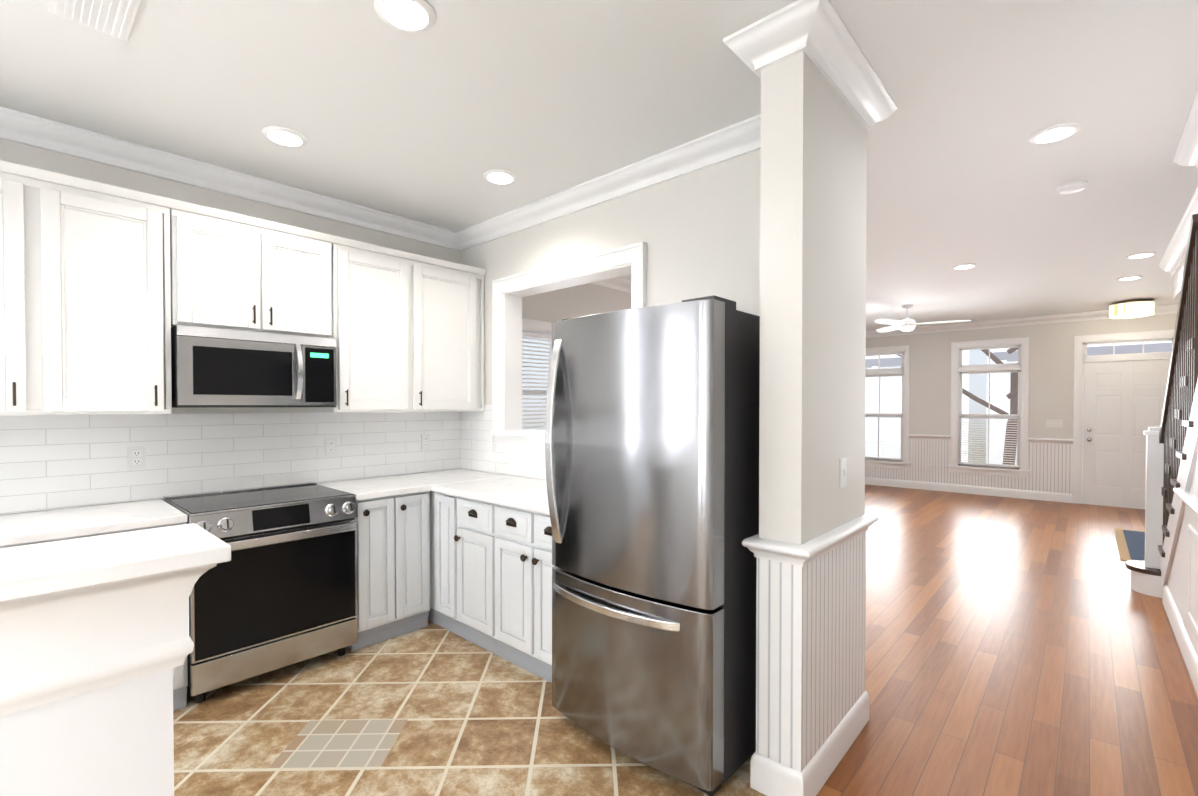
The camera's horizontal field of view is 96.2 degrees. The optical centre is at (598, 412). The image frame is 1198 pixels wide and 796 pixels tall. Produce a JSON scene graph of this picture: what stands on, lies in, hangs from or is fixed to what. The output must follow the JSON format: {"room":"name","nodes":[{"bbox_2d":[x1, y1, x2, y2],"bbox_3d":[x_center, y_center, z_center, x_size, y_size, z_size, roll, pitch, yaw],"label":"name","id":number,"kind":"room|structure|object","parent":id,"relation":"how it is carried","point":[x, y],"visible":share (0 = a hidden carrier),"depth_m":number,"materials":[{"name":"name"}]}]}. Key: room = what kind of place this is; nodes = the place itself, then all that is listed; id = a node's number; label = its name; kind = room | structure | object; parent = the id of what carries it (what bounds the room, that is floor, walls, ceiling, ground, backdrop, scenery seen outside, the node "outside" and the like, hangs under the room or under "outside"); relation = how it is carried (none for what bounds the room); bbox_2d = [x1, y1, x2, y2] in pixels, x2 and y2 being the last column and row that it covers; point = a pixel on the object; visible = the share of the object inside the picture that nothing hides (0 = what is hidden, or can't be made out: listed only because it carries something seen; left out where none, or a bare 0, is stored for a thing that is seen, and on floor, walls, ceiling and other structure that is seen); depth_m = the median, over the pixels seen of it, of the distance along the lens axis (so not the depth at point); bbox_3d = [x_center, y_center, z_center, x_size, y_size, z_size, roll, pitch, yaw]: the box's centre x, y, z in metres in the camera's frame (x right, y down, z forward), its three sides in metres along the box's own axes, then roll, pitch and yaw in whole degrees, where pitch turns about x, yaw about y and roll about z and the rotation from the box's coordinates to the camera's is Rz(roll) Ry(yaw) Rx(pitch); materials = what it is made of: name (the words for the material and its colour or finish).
{"room":"kitchen","nodes":[
{"label":"kitchen","id":0,"kind":"room"},
{"bbox_2d":[173,620,765,795],"bbox_3d":[-1.308,1.456,0.266,5.400,0.102,6.235,1,1,42],"label":"floor","id":1,"kind":"structure","parent":0,"point":[481,721],"depth_m":2.30,"materials":[{"name":"tile"}]},
{"bbox_2d":[0,535,91,547],"bbox_3d":[-2.538,0.944,2.233,0.620,0.874,0.556,1,1,42],"label":"base cabinet","id":2,"kind":"object","parent":1,"relation":"on","point":[86,535],"depth_m":2.15,"materials":[{"name":"white"}]},
{"bbox_2d":[0,499,187,546],"bbox_3d":[-2.750,0.490,1.984,0.632,0.036,1.876,1,1,42],"label":"countertop","id":3,"kind":"structure","parent":2,"relation":"on","point":[36,526],"depth_m":2.36,"materials":[{"name":"stone"}]},
{"bbox_2d":[0,668,173,795],"bbox_3d":[-2.427,1.012,-0.078,0.180,0.800,3.930,1,1,42],"label":"wall","id":4,"kind":"structure","parent":1,"relation":"on","point":[117,739],"depth_m":1.21,"materials":[{"name":"white paint"}]},
{"bbox_2d":[0,564,216,716],"bbox_3d":[-2.401,0.506,-0.057,0.332,0.250,4.006,1,1,42],"label":"trim","id":5,"kind":"structure","parent":4,"relation":"attached to","point":[57,646],"depth_m":1.18,"materials":[{"name":"white"}]},
{"bbox_2d":[0,523,230,602],"bbox_3d":[-2.393,0.361,-0.050,0.380,0.039,4.030,1,1,42],"label":"countertop","id":6,"kind":"structure","parent":4,"relation":"on","point":[33,570],"depth_m":1.22,"materials":[{"name":"white stone"}]},
{"bbox_2d":[92,523,187,710],"bbox_3d":[-2.283,0.940,2.513,0.620,0.874,0.475,1,1,42],"label":"base cabinet","id":7,"kind":"object","parent":1,"relation":"on","point":[180,673],"depth_m":2.48,"materials":[{"name":"white wood"}]},
{"bbox_2d":[163,482,357,702],"bbox_3d":[-1.827,0.909,2.937,0.688,0.926,0.756,1,1,42],"label":"range","id":8,"kind":"object","parent":1,"relation":"on","point":[278,590],"visible":0.79,"depth_m":2.72,"materials":[{"name":"silver metal"}]},
{"bbox_2d":[347,494,407,650],"bbox_3d":[-1.511,0.929,3.362,0.620,0.874,0.287,1,1,42],"label":"base cabinet","id":9,"kind":"object","parent":1,"relation":"on","point":[382,531],"depth_m":3.17,"materials":[{"name":"white wood"}]},
{"bbox_2d":[408,492,419,632],"bbox_3d":[-1.383,0.927,3.502,0.620,0.874,0.293,1,1,42],"label":"base cabinet","id":10,"kind":"object","parent":1,"relation":"on","point":[413,498],"depth_m":3.32,"materials":[{"name":"white wood"}]},
{"bbox_2d":[317,476,427,499],"bbox_3d":[-1.450,0.472,3.409,0.636,0.036,0.446,1,1,42],"label":"countertop","id":11,"kind":"structure","parent":10,"relation":"on","point":[385,486],"depth_m":3.33,"materials":[{"name":"stone"}]},
{"bbox_2d":[436,492,459,635],"bbox_3d":[-0.713,0.927,3.507,0.290,0.874,0.623,1,1,42],"label":"base cabinet","id":12,"kind":"object","parent":1,"relation":"on","point":[447,506],"depth_m":3.29,"materials":[{"name":"white wood"}]},
{"bbox_2d":[460,497,499,655],"bbox_3d":[-0.515,0.930,3.327,0.495,0.874,0.623,1,1,42],"label":"base cabinet","id":13,"kind":"object","parent":1,"relation":"on","point":[477,572],"depth_m":3.07,"materials":[{"name":"white wood"}]},
{"bbox_2d":[392,469,549,514],"bbox_3d":[-0.629,0.472,3.404,1.859,0.036,0.652,1,1,42],"label":"countertop","id":14,"kind":"structure","parent":13,"relation":"on","point":[528,494],"depth_m":3.32,"materials":[{"name":"stone"}]},
{"bbox_2d":[500,505,539,676],"bbox_3d":[-0.254,0.933,3.090,0.450,0.874,0.623,1,1,42],"label":"base cabinet","id":15,"kind":"object","parent":1,"relation":"on","point":[519,528],"depth_m":2.83,"materials":[{"name":"white wood"}]},
{"bbox_2d":[540,513,553,682],"bbox_3d":[-0.054,0.935,2.907,0.332,0.874,0.623,1,1,42],"label":"base cabinet","id":16,"kind":"object","parent":1,"relation":"on","point":[546,565],"depth_m":2.69,"materials":[{"name":"white wood"}]},
{"bbox_2d":[545,295,759,795],"bbox_3d":[0.310,0.478,2.386,0.824,1.802,0.822,1,1,42],"label":"fridge","id":17,"kind":"object","parent":1,"relation":"on","point":[652,444],"visible":0.96,"depth_m":2.02,"materials":[{"name":"silver metal"}]},
{"bbox_2d":[0,51,1185,544],"bbox_3d":[1.425,-1.352,3.235,5.400,5.440,14.360,1,1,42],"label":"wall","id":18,"kind":"structure","parent":0,"point":[770,233],"depth_m":2.46,"materials":[{"name":"white paint"}]},
{"bbox_2d":[0,160,183,415],"bbox_3d":[-2.537,-0.519,2.415,0.349,1.054,0.989,1,1,42],"label":"upper cabinet","id":19,"kind":"object","parent":18,"relation":"attached to","point":[105,288],"depth_m":2.42,"materials":[{"name":"white wood"}]},
{"bbox_2d":[0,412,459,513],"bbox_3d":[-2.355,0.205,2.884,0.006,0.506,3.745,1,1,42],"label":"tile backsplash","id":20,"kind":"structure","parent":18,"relation":"attached to","point":[48,462],"depth_m":3.01,"materials":[{"name":"white tile"}]},
{"bbox_2d":[127,446,145,468],"bbox_3d":[-2.413,0.234,2.808,0.009,0.116,0.072,1,1,42],"label":"electrical outlet","id":21,"kind":"object","parent":20,"relation":"attached to","point":[136,457],"visible":1,"depth_m":2.81,"materials":[{"name":"white plastic"}]},
{"bbox_2d":[325,437,336,455],"bbox_3d":[-1.758,0.220,3.529,0.009,0.116,0.072,1,1,42],"label":"electrical outlet","id":22,"kind":"object","parent":20,"relation":"attached to","point":[330,446],"visible":1,"depth_m":3.52,"materials":[{"name":"white plastic"}]},
{"bbox_2d":[421,434,429,449],"bbox_3d":[-1.298,0.217,4.034,0.009,0.116,0.072,1,1,42],"label":"electrical outlet","id":23,"kind":"object","parent":20,"relation":"attached to","point":[425,441],"visible":1,"depth_m":4.03,"materials":[{"name":"white plastic"}]},
{"bbox_2d":[184,201,335,339],"bbox_3d":[-1.965,-0.748,3.041,0.349,0.612,0.762,1,1,42],"label":"upper cabinet","id":24,"kind":"object","parent":18,"relation":"attached to","point":[242,272],"depth_m":2.91,"materials":[{"name":"white wood"}]},
{"bbox_2d":[171,325,336,407],"bbox_3d":[-1.928,-0.233,3.014,0.445,0.404,0.748,1,1,42],"label":"microwave","id":25,"kind":"object","parent":24,"relation":"attached to","point":[217,368],"visible":0.98,"depth_m":2.85,"materials":[{"name":"silver metal"}]},
{"bbox_2d":[314,236,486,412],"bbox_3d":[-1.349,-0.536,3.722,0.349,1.054,1.120,1,1,42],"label":"upper cabinet","id":26,"kind":"object","parent":18,"relation":"attached to","point":[410,326],"depth_m":3.55,"materials":[{"name":"white wood"}]},
{"bbox_2d":[460,405,545,479],"bbox_3d":[-0.400,0.196,3.633,1.832,0.506,0.006,1,1,42],"label":"tile backsplash","id":27,"kind":"structure","parent":18,"relation":"attached to","point":[475,426],"depth_m":4.00,"materials":[{"name":"white tile"}]},
{"bbox_2d":[522,318,551,427],"bbox_3d":[-0.433,-0.163,5.075,0.195,1.343,1.140,1,1,42],"label":"blinds","id":28,"kind":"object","parent":18,"relation":"in","point":[535,334],"depth_m":4.85,"materials":[{"name":"white plastic"}]},
{"bbox_2d":[491,242,646,447],"bbox_3d":[-0.193,-0.363,3.546,1.396,1.194,0.245,1,1,42],"label":"window frame","id":29,"kind":"structure","parent":18,"relation":"attached to","point":[509,293],"depth_m":3.82,"materials":[{"name":"white wood"}]},
{"bbox_2d":[0,0,1197,337],"bbox_3d":[1.425,-1.318,3.235,5.100,0.108,14.060,1,1,42],"label":"crown molding","id":30,"kind":"structure","parent":18,"relation":"attached to","point":[818,32],"depth_m":2.78,"materials":[{"name":"white wood"}]},
{"bbox_2d":[756,558,791,673],"bbox_3d":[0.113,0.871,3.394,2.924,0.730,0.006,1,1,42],"label":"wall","id":31,"kind":"structure","parent":18,"relation":"attached to","point":[773,578],"depth_m":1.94,"materials":[{"name":"white wood"}]},
{"bbox_2d":[792,531,865,772],"bbox_3d":[0.944,0.887,2.139,0.006,0.730,0.720,1,1,42],"label":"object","id":32,"kind":"structure","parent":18,"relation":"attached to","point":[810,654],"depth_m":2.05,"materials":[{"name":"white wood"}]},
{"bbox_2d":[790,691,869,795],"bbox_3d":[0.936,1.315,2.126,0.020,0.135,0.710,1,1,42],"label":"baseboard","id":33,"kind":"structure","parent":18,"relation":"attached to","point":[810,781],"depth_m":2.06,"materials":[{"name":"white wood"}]},
{"bbox_2d":[792,513,876,566],"bbox_3d":[0.937,0.492,2.097,0.046,0.071,0.736,1,1,42],"label":"trim","id":34,"kind":"structure","parent":18,"relation":"attached to","point":[806,553],"depth_m":2.00,"materials":[{"name":"white wood"}]},
{"bbox_2d":[839,458,846,487],"bbox_3d":[0.991,0.242,2.177,0.014,0.116,0.072,1,1,42],"label":"light switch","id":35,"kind":"object","parent":18,"relation":"attached to","point":[842,472],"visible":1,"depth_m":2.17,"materials":[{"name":"white plastic"}]},
{"bbox_2d":[865,438,1072,493],"bbox_3d":[5.581,0.797,8.982,3.495,0.730,0.006,1,1,42],"label":"wainscoting","id":36,"kind":"structure","parent":18,"relation":"attached to","point":[1050,465],"depth_m":8.48,"materials":[{"name":"white wood"}]},
{"bbox_2d":[865,345,910,468],"bbox_3d":[4.984,-0.102,9.588,1.060,2.123,0.195,1,1,42],"label":"window","id":37,"kind":"structure","parent":36,"relation":"in","point":[884,462],"depth_m":9.39,"materials":[{"name":"white"}]},
{"bbox_2d":[927,464,931,471],"bbox_3d":[5.534,0.922,9.017,0.072,0.116,0.009,1,1,42],"label":"outlet","id":38,"kind":"object","parent":36,"relation":"attached to","point":[929,467],"visible":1,"depth_m":9.01,"materials":[{"name":"white plastic"}]},
{"bbox_2d":[909,434,950,439],"bbox_3d":[5.525,0.402,9.001,0.600,0.071,0.046,1,1,42],"label":"trim","id":39,"kind":"structure","parent":36,"relation":"attached to","point":[916,436],"depth_m":8.98,"materials":[{"name":"white wood"}]},
{"bbox_2d":[865,477,1071,502],"bbox_3d":[5.576,1.225,8.983,3.495,0.135,0.020,1,1,42],"label":"baseboard","id":40,"kind":"structure","parent":36,"relation":"attached to","point":[990,491],"depth_m":8.59,"materials":[{"name":"white wood"}]},
{"bbox_2d":[948,337,1030,477],"bbox_3d":[6.168,-0.088,8.512,1.060,2.123,0.195,1,1,42],"label":"window","id":41,"kind":"structure","parent":36,"relation":"in","point":[988,469],"depth_m":8.47,"materials":[{"name":"white"}]},
{"bbox_2d":[1028,438,1072,443],"bbox_3d":[6.673,0.415,7.957,0.505,0.071,0.046,1,1,42],"label":"trim","id":42,"kind":"structure","parent":36,"relation":"attached to","point":[1030,440],"depth_m":7.95,"materials":[{"name":"white wood"}]},
{"bbox_2d":[1072,330,1174,508],"bbox_3d":[7.333,0.103,7.469,1.116,2.418,0.174,1,1,42],"label":"door frame","id":43,"kind":"structure","parent":36,"relation":"attached to","point":[1081,356],"depth_m":7.72,"materials":[{"name":"white wood"}]},
{"bbox_2d":[1046,420,1062,427],"bbox_3d":[6.716,0.156,7.936,0.190,0.116,0.014,1,1,42],"label":"light switch","id":44,"kind":"object","parent":18,"relation":"attached to","point":[1055,423],"visible":1,"depth_m":7.93,"materials":[{"name":"white plastic"}]},
{"bbox_2d":[1082,359,1169,507],"bbox_3d":[7.302,0.291,7.438,0.904,2.020,0.110,1,1,42],"label":"front door","id":45,"kind":"structure","parent":18,"relation":"in","point":[1123,403],"depth_m":7.50,"materials":[{"name":"white wood"}]},
{"bbox_2d":[1162,585,1197,695],"bbox_3d":[0.944,1.337,0.437,0.020,0.135,9.220,1,1,42],"label":"baseboard","id":46,"kind":"structure","parent":18,"relation":"attached to","point":[1189,655],"depth_m":3.09,"materials":[{"name":"white wood"}]},
{"bbox_2d":[1173,487,1197,515],"bbox_3d":[0.651,0.518,0.124,0.046,0.071,8.380,1,1,42],"label":"trim","id":47,"kind":"structure","parent":18,"relation":"attached to","point":[1190,500],"depth_m":2.84,"materials":[{"name":"white wood"}]},
{"bbox_2d":[0,0,1197,330],"bbox_3d":[1.425,-1.432,3.234,5.400,0.120,14.360,1,1,42],"label":"ceiling","id":48,"kind":"structure","parent":0,"point":[458,98],"depth_m":2.39,"materials":[{"name":"white paint"}]},
{"bbox_2d":[48,0,140,41],"bbox_3d":[-1.648,-1.347,1.758,0.360,0.012,0.200,1,1,42],"label":"ceiling vent","id":49,"kind":"object","parent":48,"relation":"in","point":[115,18],"visible":1,"depth_m":1.81,"materials":[{"name":"white metal"}]},
{"bbox_2d":[262,126,307,146],"bbox_3d":[-1.549,-1.358,2.655,0.196,0.012,0.196,1,1,42],"label":"recessed light","id":50,"kind":"object","parent":48,"relation":"in","point":[284,136],"visible":1,"depth_m":2.63,"materials":[{"name":"white plastic"}]},
{"bbox_2d":[374,0,435,32],"bbox_3d":[-0.652,-1.347,1.812,0.196,0.012,0.196,1,1,42],"label":"recessed light","id":51,"kind":"object","parent":48,"relation":"in","point":[413,16],"visible":1,"depth_m":1.81,"materials":[{"name":"white plastic"}]},
{"bbox_2d":[483,169,516,183],"bbox_3d":[-0.573,-1.365,3.119,0.196,0.012,0.196,1,1,42],"label":"recessed light","id":52,"kind":"object","parent":48,"relation":"in","point":[498,176],"visible":0.98,"depth_m":3.09,"materials":[{"name":"white plastic"}]},
{"bbox_2d":[875,305,970,331],"bbox_3d":[4.099,-1.249,7.009,1.183,0.345,1.192,1,1,42],"label":"ceiling fan","id":53,"kind":"object","parent":48,"relation":"hanging from","point":[907,324],"visible":1,"depth_m":7.05,"materials":[{"name":"white"}]},
{"bbox_2d":[952,263,976,268],"bbox_3d":[3.474,-1.391,5.115,0.196,0.012,0.196,1,1,42],"label":"recessed light","id":54,"kind":"object","parent":48,"relation":"in","point":[965,266],"visible":1,"depth_m":5.08,"materials":[{"name":"white plastic"}]},
{"bbox_2d":[1029,122,1080,143],"bbox_3d":[2.219,-1.358,2.621,0.196,0.012,0.196,1,1,42],"label":"recessed light","id":55,"kind":"object","parent":48,"relation":"in","point":[1054,133],"visible":1,"depth_m":2.60,"materials":[{"name":"white plastic"}]},
{"bbox_2d":[1057,180,1087,193],"bbox_3d":[2.848,-1.353,3.239,0.140,0.039,0.140,1,1,42],"label":"smoke detector","id":56,"kind":"object","parent":48,"relation":"attached to","point":[1072,187],"visible":1,"depth_m":3.21,"materials":[{"name":"white plastic"}]},
{"bbox_2d":[1117,275,1142,280],"bbox_3d":[5.505,-1.397,5.580,0.196,0.012,0.196,1,1,42],"label":"recessed light","id":57,"kind":"object","parent":48,"relation":"in","point":[1129,278],"visible":1,"depth_m":5.56,"materials":[{"name":"white"}]},
{"bbox_2d":[1109,301,1153,318],"bbox_3d":[6.789,-1.326,6.859,0.410,0.187,0.410,1,1,42],"label":"drum light","id":58,"kind":"object","parent":48,"relation":"attached to","point":[1131,309],"visible":1,"depth_m":6.73,"materials":[{"name":"white glass"}]},
{"bbox_2d":[1126,252,1156,258],"bbox_3d":[4.771,-1.386,4.733,0.196,0.012,0.196,1,1,42],"label":"recessed light","id":59,"kind":"object","parent":48,"relation":"in","point":[1140,255],"visible":1,"depth_m":4.71,"materials":[{"name":"white plastic"}]},
{"bbox_2d":[816,484,1197,795],"bbox_3d":[3.332,1.390,5.368,5.400,0.100,8.690,1,1,42],"label":"floor","id":60,"kind":"structure","parent":0,"point":[1020,647],"depth_m":2.97,"materials":[{"name":"brown wood"}]},
{"bbox_2d":[1114,528,1144,560],"bbox_3d":[5.644,1.335,5.260,0.835,0.011,1.720,1,1,42],"label":"rug","id":61,"kind":"object","parent":60,"relation":"on","point":[1131,544],"visible":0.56,"depth_m":5.44,"materials":[{"name":"blue fabric"}]},
{"bbox_2d":[1125,379,1197,619],"bbox_3d":[3.346,-0.042,2.461,1.187,2.840,3.885,1,1,42],"label":"staircase","id":62,"kind":"structure","parent":60,"relation":"on","point":[1152,581],"depth_m":3.38,"materials":[{"name":"white wood"}]},
{"bbox_2d":[1143,214,1197,568],"bbox_3d":[3.660,0.064,3.458,0.132,2.223,1.734,1,1,42],"label":"stair railing","id":63,"kind":"object","parent":62,"relation":"attached to","point":[1165,440],"visible":0.81,"depth_m":3.46,"materials":[{"name":"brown wood"}]},
{"bbox_3d":[0.524,0.042,-0.138,0.110,2.740,7.830,1,1,42],"label":"wall","id":64,"kind":"structure","parent":0,"visible":0},
{"bbox_2d":[1183,452,1197,656],"bbox_3d":[0.636,0.081,0.078,0.016,2.397,8.300,1,1,42],"label":"panel","id":65,"kind":"object","parent":64,"relation":"attached to","point":[1190,596],"visible":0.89,"depth_m":2.92,"materials":[{"name":"white wood"}]},
{"label":"outside","id":66,"kind":"structure","parent":0,"visible":0},
{"bbox_2d":[522,337,986,462],"bbox_3d":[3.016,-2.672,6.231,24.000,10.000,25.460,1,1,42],"label":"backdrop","id":67,"kind":"structure","parent":66,"point":[978,385],"depth_m":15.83,"materials":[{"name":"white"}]},
{"bbox_3d":[8.654,1.571,12.487,24.000,0.050,8.700,1,1,42],"label":"ground","id":68,"kind":"structure","parent":66,"visible":0},
{"bbox_2d":[897,348,1017,464],"bbox_3d":[9.183,-1.673,11.956,4.715,6.470,0.723,1,1,42],"label":"tree","id":69,"kind":"object","parent":68,"relation":"on","point":[996,360],"visible":0.02,"depth_m":11.93,"materials":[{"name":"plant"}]},
{"bbox_2d":[865,341,1171,479],"bbox_3d":[10.394,-2.131,14.574,9.100,7.300,2.400,1,1,42],"label":"house","id":70,"kind":"structure","parent":68,"relation":"on","point":[1002,385],"depth_m":15.03,"materials":[{"name":"white"}]}
]}

